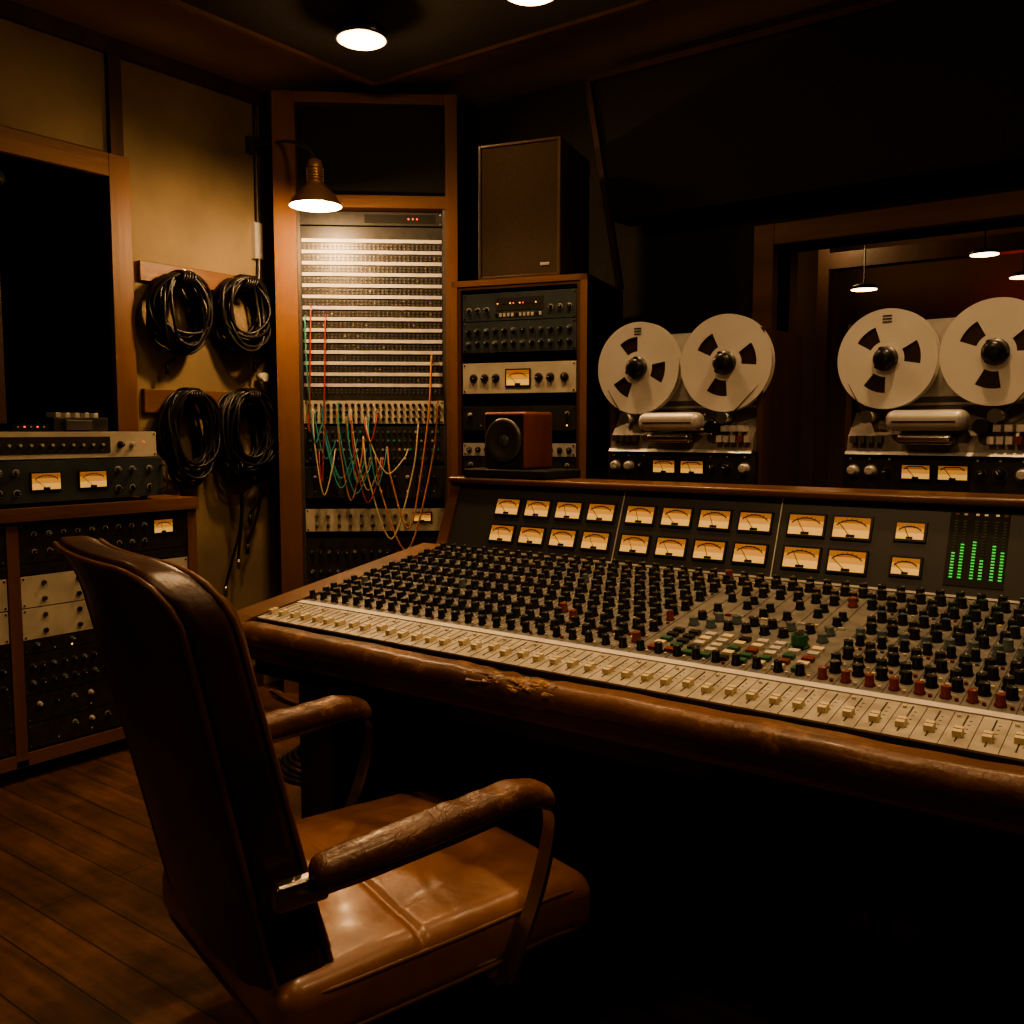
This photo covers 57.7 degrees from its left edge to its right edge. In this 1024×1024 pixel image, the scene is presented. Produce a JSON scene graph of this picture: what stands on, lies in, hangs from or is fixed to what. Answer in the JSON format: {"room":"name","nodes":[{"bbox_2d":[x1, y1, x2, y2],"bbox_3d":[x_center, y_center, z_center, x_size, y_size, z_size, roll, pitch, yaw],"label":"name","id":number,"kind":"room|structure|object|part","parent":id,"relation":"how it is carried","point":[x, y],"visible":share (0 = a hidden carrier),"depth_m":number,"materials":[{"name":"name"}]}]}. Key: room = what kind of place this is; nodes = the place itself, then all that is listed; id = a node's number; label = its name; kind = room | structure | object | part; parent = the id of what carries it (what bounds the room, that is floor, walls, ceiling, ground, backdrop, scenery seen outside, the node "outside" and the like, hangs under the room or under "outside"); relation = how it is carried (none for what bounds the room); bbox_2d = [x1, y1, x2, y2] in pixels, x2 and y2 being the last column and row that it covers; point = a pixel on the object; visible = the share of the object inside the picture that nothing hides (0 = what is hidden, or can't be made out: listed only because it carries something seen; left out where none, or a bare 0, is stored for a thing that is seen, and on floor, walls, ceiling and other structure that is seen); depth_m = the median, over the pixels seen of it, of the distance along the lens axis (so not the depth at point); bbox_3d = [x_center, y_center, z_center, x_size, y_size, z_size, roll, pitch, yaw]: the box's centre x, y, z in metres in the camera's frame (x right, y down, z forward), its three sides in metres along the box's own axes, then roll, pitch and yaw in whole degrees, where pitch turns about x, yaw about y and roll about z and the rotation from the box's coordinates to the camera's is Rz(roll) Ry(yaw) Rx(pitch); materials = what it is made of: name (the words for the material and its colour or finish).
{"room":"control room","nodes":[
{"label":"control room","id":0,"kind":"room"},
{"bbox_2d":[0,164,94,431],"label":"window","id":1,"kind":"structure","parent":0,"point":[45,281],"depth_m":5.35,"materials":[{"name":"glass"}]},
{"bbox_2d":[0,18,281,683],"bbox_3d":[-2.373,-0.492,3.530,0.150,3.060,5.300,4,6,36],"label":"wall","id":2,"kind":"structure","parent":0,"point":[192,176],"depth_m":4.44,"materials":[{"name":"beige paint"}]},
{"bbox_2d":[0,125,138,431],"bbox_3d":[-2.357,-0.756,3.507,0.195,1.530,1.920,4,6,36],"label":"window","id":3,"kind":"structure","parent":2,"relation":"in","point":[115,170],"depth_m":4.14,"materials":[{"name":"brown wood"}]},
{"bbox_2d":[104,52,123,155],"bbox_3d":[-1.756,-1.793,4.106,0.025,0.430,0.060,4,6,36],"label":"trim","id":4,"kind":"structure","parent":2,"relation":"attached to","point":[112,62],"depth_m":4.09,"materials":[{"name":"brown wood"}]},
{"bbox_2d":[0,0,266,107],"bbox_3d":[-2.568,-1.945,2.985,0.030,0.070,4.400,4,6,36],"label":"trim","id":5,"kind":"structure","parent":2,"relation":"attached to","point":[11,11],"depth_m":4.12,"materials":[{"name":"brown wood"}]},
{"bbox_2d":[137,260,266,413],"bbox_3d":[-1.451,-0.825,4.514,0.131,0.690,0.700,4,6,36],"label":"boards","id":6,"kind":"object","parent":2,"relation":"attached to","point":[152,399],"visible":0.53,"depth_m":4.35,"materials":[{"name":"brown wood"}]},
{"bbox_2d":[146,269,213,373],"bbox_3d":[-1.541,-0.885,4.337,0.162,0.481,0.337,4,6,36],"label":"cable coil","id":7,"kind":"object","parent":6,"relation":"hanging from","point":[158,324],"depth_m":4.29,"materials":[{"name":"black rubber"}]},
{"bbox_2d":[155,387,221,495],"bbox_3d":[-1.529,-0.244,4.410,0.162,0.691,0.322,4,6,36],"label":"cable coil","id":8,"kind":"object","parent":6,"relation":"hanging from","point":[170,449],"depth_m":4.36,"materials":[{"name":"black rubber"}]},
{"bbox_2d":[210,274,272,371],"bbox_3d":[-1.334,-0.939,4.613,0.162,0.471,0.338,4,6,36],"label":"cable coil","id":9,"kind":"object","parent":6,"relation":"hanging from","point":[237,340],"depth_m":4.57,"materials":[{"name":"black rubber"}]},
{"bbox_2d":[217,388,278,596],"bbox_3d":[-1.329,-0.103,4.693,0.162,1.041,0.339,4,6,36],"label":"cable coil","id":10,"kind":"object","parent":6,"relation":"hanging from","point":[264,418],"depth_m":4.66,"materials":[{"name":"black rubber"}]},
{"bbox_2d":[252,664,263,686],"bbox_3d":[-2.602,1.012,3.209,0.020,0.120,4.300,4,6,36],"label":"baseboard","id":11,"kind":"structure","parent":2,"relation":"attached to","point":[259,677],"depth_m":4.90,"materials":[{"name":"brown wood"}]},
{"bbox_2d":[250,103,268,381],"bbox_3d":[-1.288,-1.365,4.731,0.080,1.392,0.062,4,6,36],"label":"conduit","id":12,"kind":"object","parent":2,"relation":"attached to","point":[256,228],"visible":0.83,"depth_m":4.73,"materials":[{"name":"grey metal"}]},
{"bbox_2d":[245,135,341,211],"bbox_3d":[-1.093,-1.629,4.383,0.236,0.465,0.824,-5,7,-44],"label":"lamp","id":13,"kind":"object","parent":2,"relation":"attached to","point":[314,196],"visible":1,"depth_m":4.17,"materials":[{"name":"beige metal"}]},
{"bbox_2d":[11,0,870,111],"bbox_3d":[0.992,-2.000,2.646,6.350,0.100,8.300,4,6,36],"label":"ceiling","id":14,"kind":"structure","parent":0,"point":[663,27],"depth_m":4.15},
{"bbox_2d":[163,0,660,87],"bbox_3d":[0.240,-1.788,1.687,4.440,0.155,3.080,4,6,36],"label":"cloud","id":15,"kind":"object","parent":14,"relation":"attached to","point":[423,36],"visible":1,"depth_m":3.62,"materials":[{"name":"fabric"}]},
{"bbox_2d":[335,8,387,50],"bbox_3d":[-0.566,-1.820,3.494,0.196,0.128,0.196,4,6,36],"label":"pendant lamp","id":16,"kind":"object","parent":15,"relation":"hanging from","point":[360,32],"visible":1,"depth_m":3.45,"materials":[{"name":"black plastic"}]},
{"bbox_2d":[506,0,553,5],"bbox_3d":[0.063,-1.787,3.118,0.196,0.128,0.196,4,6,36],"label":"recessed light","id":17,"kind":"object","parent":15,"relation":"hanging from","point":[516,2],"visible":1,"depth_m":3.17,"materials":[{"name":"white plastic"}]},
{"bbox_2d":[850,245,877,291],"bbox_3d":[1.887,-1.670,4.945,0.140,0.962,0.140,4,6,36],"label":"lamp","id":18,"kind":"object","parent":14,"relation":"hanging from","point":[863,287],"visible":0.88,"depth_m":4.96,"materials":[{"name":"black plastic"}]},
{"bbox_2d":[969,231,999,256],"bbox_3d":[2.353,-1.699,4.596,0.140,0.842,0.140,4,6,36],"label":"lamp","id":19,"kind":"object","parent":14,"relation":"hanging from","point":[982,252],"visible":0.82,"depth_m":4.60,"materials":[{"name":"black plastic"}]},
{"bbox_2d":[1009,259,1023,279],"bbox_3d":[2.688,-1.686,4.848,0.140,0.912,0.140,4,6,36],"label":"lamp","id":20,"kind":"object","parent":14,"relation":"hanging from","point":[1017,275],"visible":1,"depth_m":4.87,"materials":[{"name":"black plastic"}]},
{"bbox_2d":[0,679,1023,1023],"bbox_3d":[0.992,1.148,2.924,6.350,0.100,8.300,4,6,36],"label":"floor","id":21,"kind":"structure","parent":0,"point":[88,934],"depth_m":2.40,"materials":[{"name":"brown wood"}]},
{"bbox_2d":[0,495,198,786],"bbox_3d":[-2.045,0.510,3.575,0.370,1.055,1.720,4,6,36],"label":"equipment rack","id":22,"kind":"object","parent":21,"relation":"on","point":[58,709],"visible":0.6,"depth_m":3.66,"materials":[{"name":"brown wood"}]},
{"bbox_2d":[0,457,167,504],"bbox_3d":[-1.843,-0.125,3.762,0.365,0.178,0.790,4,6,36],"label":"audio compressor","id":23,"kind":"object","parent":22,"relation":"on","point":[37,480],"visible":1,"depth_m":3.70,"materials":[{"name":"black metal"}]},
{"bbox_2d":[0,432,156,459],"bbox_3d":[-1.851,-0.271,3.755,0.306,0.106,0.750,4,6,36],"label":"rack audio unit","id":24,"kind":"object","parent":23,"relation":"on","point":[13,445],"visible":1,"depth_m":3.69,"materials":[{"name":"silver metal"}]},
{"bbox_2d":[0,423,48,430],"bbox_3d":[-1.931,-0.333,3.653,0.173,0.029,0.140,4,6,36],"label":"mixer","id":25,"kind":"object","parent":24,"relation":"on","point":[3,426],"visible":1,"depth_m":3.59,"materials":[{"name":"black plastic"}]},
{"bbox_2d":[35,412,107,430],"bbox_3d":[-1.804,-0.370,3.824,0.170,0.074,0.230,4,6,36],"label":"box","id":26,"kind":"object","parent":24,"relation":"on","point":[57,421],"visible":0.98,"depth_m":3.76,"materials":[{"name":"grey metal"}]},
{"bbox_2d":[269,691,300,784],"bbox_3d":[-0.838,0.956,4.138,0.497,0.067,1.397,-2,5,-18],"label":"floor cables","id":27,"kind":"object","parent":21,"relation":"on","point":[295,752],"visible":0.16,"depth_m":3.67,"materials":[{"name":"black rubber"}]},
{"bbox_2d":[52,536,590,1023],"bbox_3d":[-0.367,0.611,1.863,0.918,1.155,0.759,-4,6,-38],"label":"leather armchair","id":28,"kind":"object","parent":21,"relation":"on","point":[366,912],"visible":1,"depth_m":1.57,"materials":[{"name":"brown leather"}]},
{"bbox_2d":[221,595,330,947],"bbox_3d":[-0.555,0.445,1.700,0.260,0.715,0.535,-4,6,-38],"label":"cushion","id":29,"kind":"object","parent":28,"relation":"on","point":[261,846],"depth_m":1.46,"materials":[{"name":"brown leather"}]},
{"bbox_3d":[-0.519,0.680,2.091,0.553,0.344,0.191,-4,6,-37],"label":"arm frame","id":30,"kind":"part","parent":28,"relation":"part of","materials":[{"name":"brown metal"}]},
{"bbox_3d":[-0.283,0.785,1.944,0.705,0.165,0.630,-4,6,-38],"label":"seat","id":31,"kind":"part","parent":28,"relation":"part of","materials":[{"name":"leather"}]},
{"bbox_3d":[-0.189,0.717,1.669,0.553,0.344,0.191,-4,6,-38],"label":"arm frame","id":32,"kind":"part","parent":28,"relation":"part of","materials":[{"name":"brown metal"}]},
{"bbox_2d":[271,90,457,692],"bbox_3d":[-0.732,-0.575,4.814,0.905,3.000,0.240,0,5,-4],"label":"tall cabinet","id":33,"kind":"object","parent":21,"relation":"on","point":[381,267],"visible":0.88,"depth_m":4.68,"materials":[{"name":"brown wood"}]},
{"bbox_2d":[304,305,438,549],"bbox_3d":[-0.701,-0.416,4.679,0.668,1.236,0.108,0,5,-4],"label":"cables","id":34,"kind":"object","parent":33,"relation":"attached to","point":[309,415],"visible":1,"depth_m":4.67,"materials":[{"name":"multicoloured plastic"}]},
{"bbox_2d":[451,273,622,478],"bbox_3d":[0.124,-0.020,4.263,0.620,1.990,0.561,2,5,22],"label":"equipment rack","id":35,"kind":"object","parent":21,"relation":"on","point":[521,344],"visible":0.49,"depth_m":3.98,"materials":[{"name":"brown wood"}]},
{"bbox_2d":[478,136,589,279],"bbox_3d":[0.102,-1.284,4.085,0.457,0.560,0.479,4,6,36],"label":"monitor speaker","id":36,"kind":"object","parent":35,"relation":"on","point":[533,194],"visible":0.94,"depth_m":3.92},
{"bbox_2d":[236,476,1023,997],"bbox_3d":[0.774,0.570,2.180,3.200,1.182,1.178,4,6,36],"label":"mixing console","id":37,"kind":"object","parent":21,"relation":"on","point":[856,655],"visible":1,"depth_m":2.40,"materials":[{"name":"grey"}]},
{"bbox_2d":[464,467,580,479],"bbox_3d":[0.035,-0.139,3.309,0.360,0.030,0.220,4,6,36],"label":"shelf","id":38,"kind":"object","parent":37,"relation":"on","point":[548,473],"visible":0.88,"depth_m":3.22,"materials":[{"name":"black wood"}]},
{"bbox_2d":[485,412,551,469],"bbox_3d":[0.020,-0.255,3.308,0.185,0.200,0.183,4,6,36],"label":"speaker","id":39,"kind":"object","parent":38,"relation":"on","point":[513,440],"visible":1,"depth_m":3.24},
{"bbox_2d":[598,314,802,485],"bbox_3d":[0.666,0.193,3.342,0.643,1.728,0.443,4,6,36],"label":"machine","id":40,"kind":"object","parent":21,"relation":"on","point":[719,401],"visible":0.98,"depth_m":3.14,"materials":[{"name":"grey metal"}]},
{"bbox_2d":[838,297,1023,493],"bbox_3d":[1.360,0.236,2.904,0.608,1.720,0.443,5,7,42],"label":"machine","id":41,"kind":"object","parent":21,"relation":"on","point":[932,404],"visible":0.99,"depth_m":2.74,"materials":[{"name":"grey metal"}]},
{"bbox_2d":[457,78,1023,333],"bbox_3d":[1.720,-0.513,3.766,6.150,3.060,0.150,4,6,36],"label":"wall","id":42,"kind":"structure","parent":0,"point":[678,275],"depth_m":4.36,"materials":[{"name":"fabric"}]},
{"bbox_2d":[584,0,1023,289],"bbox_3d":[2.200,-1.423,3.116,4.504,0.992,0.189,4,6,36],"label":"panel","id":43,"kind":"object","parent":42,"relation":"attached to","point":[872,95],"visible":0.92,"depth_m":3.75,"materials":[{"name":"fabric"}]},
{"bbox_2d":[752,190,1023,333],"bbox_3d":[2.082,-0.552,3.468,2.400,1.270,0.230,4,6,36],"label":"window","id":44,"kind":"structure","parent":42,"relation":"in","point":[976,210],"depth_m":3.84,"materials":[{"name":"brown wood"}]},
{"bbox_2d":[796,226,1023,487],"bbox_3d":[2.613,-0.619,4.967,6.150,3.060,2.850,4,6,36],"label":"wall","id":45,"kind":"structure","parent":0,"point":[946,288],"depth_m":6.58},
{"bbox_2d":[812,231,1023,486],"bbox_3d":[3.269,-0.628,5.072,3.220,3.060,0.100,4,6,36],"label":"window","id":46,"kind":"structure","parent":45,"relation":"in","point":[829,261],"depth_m":5.88,"materials":[{"name":"brown wood"}]}
]}

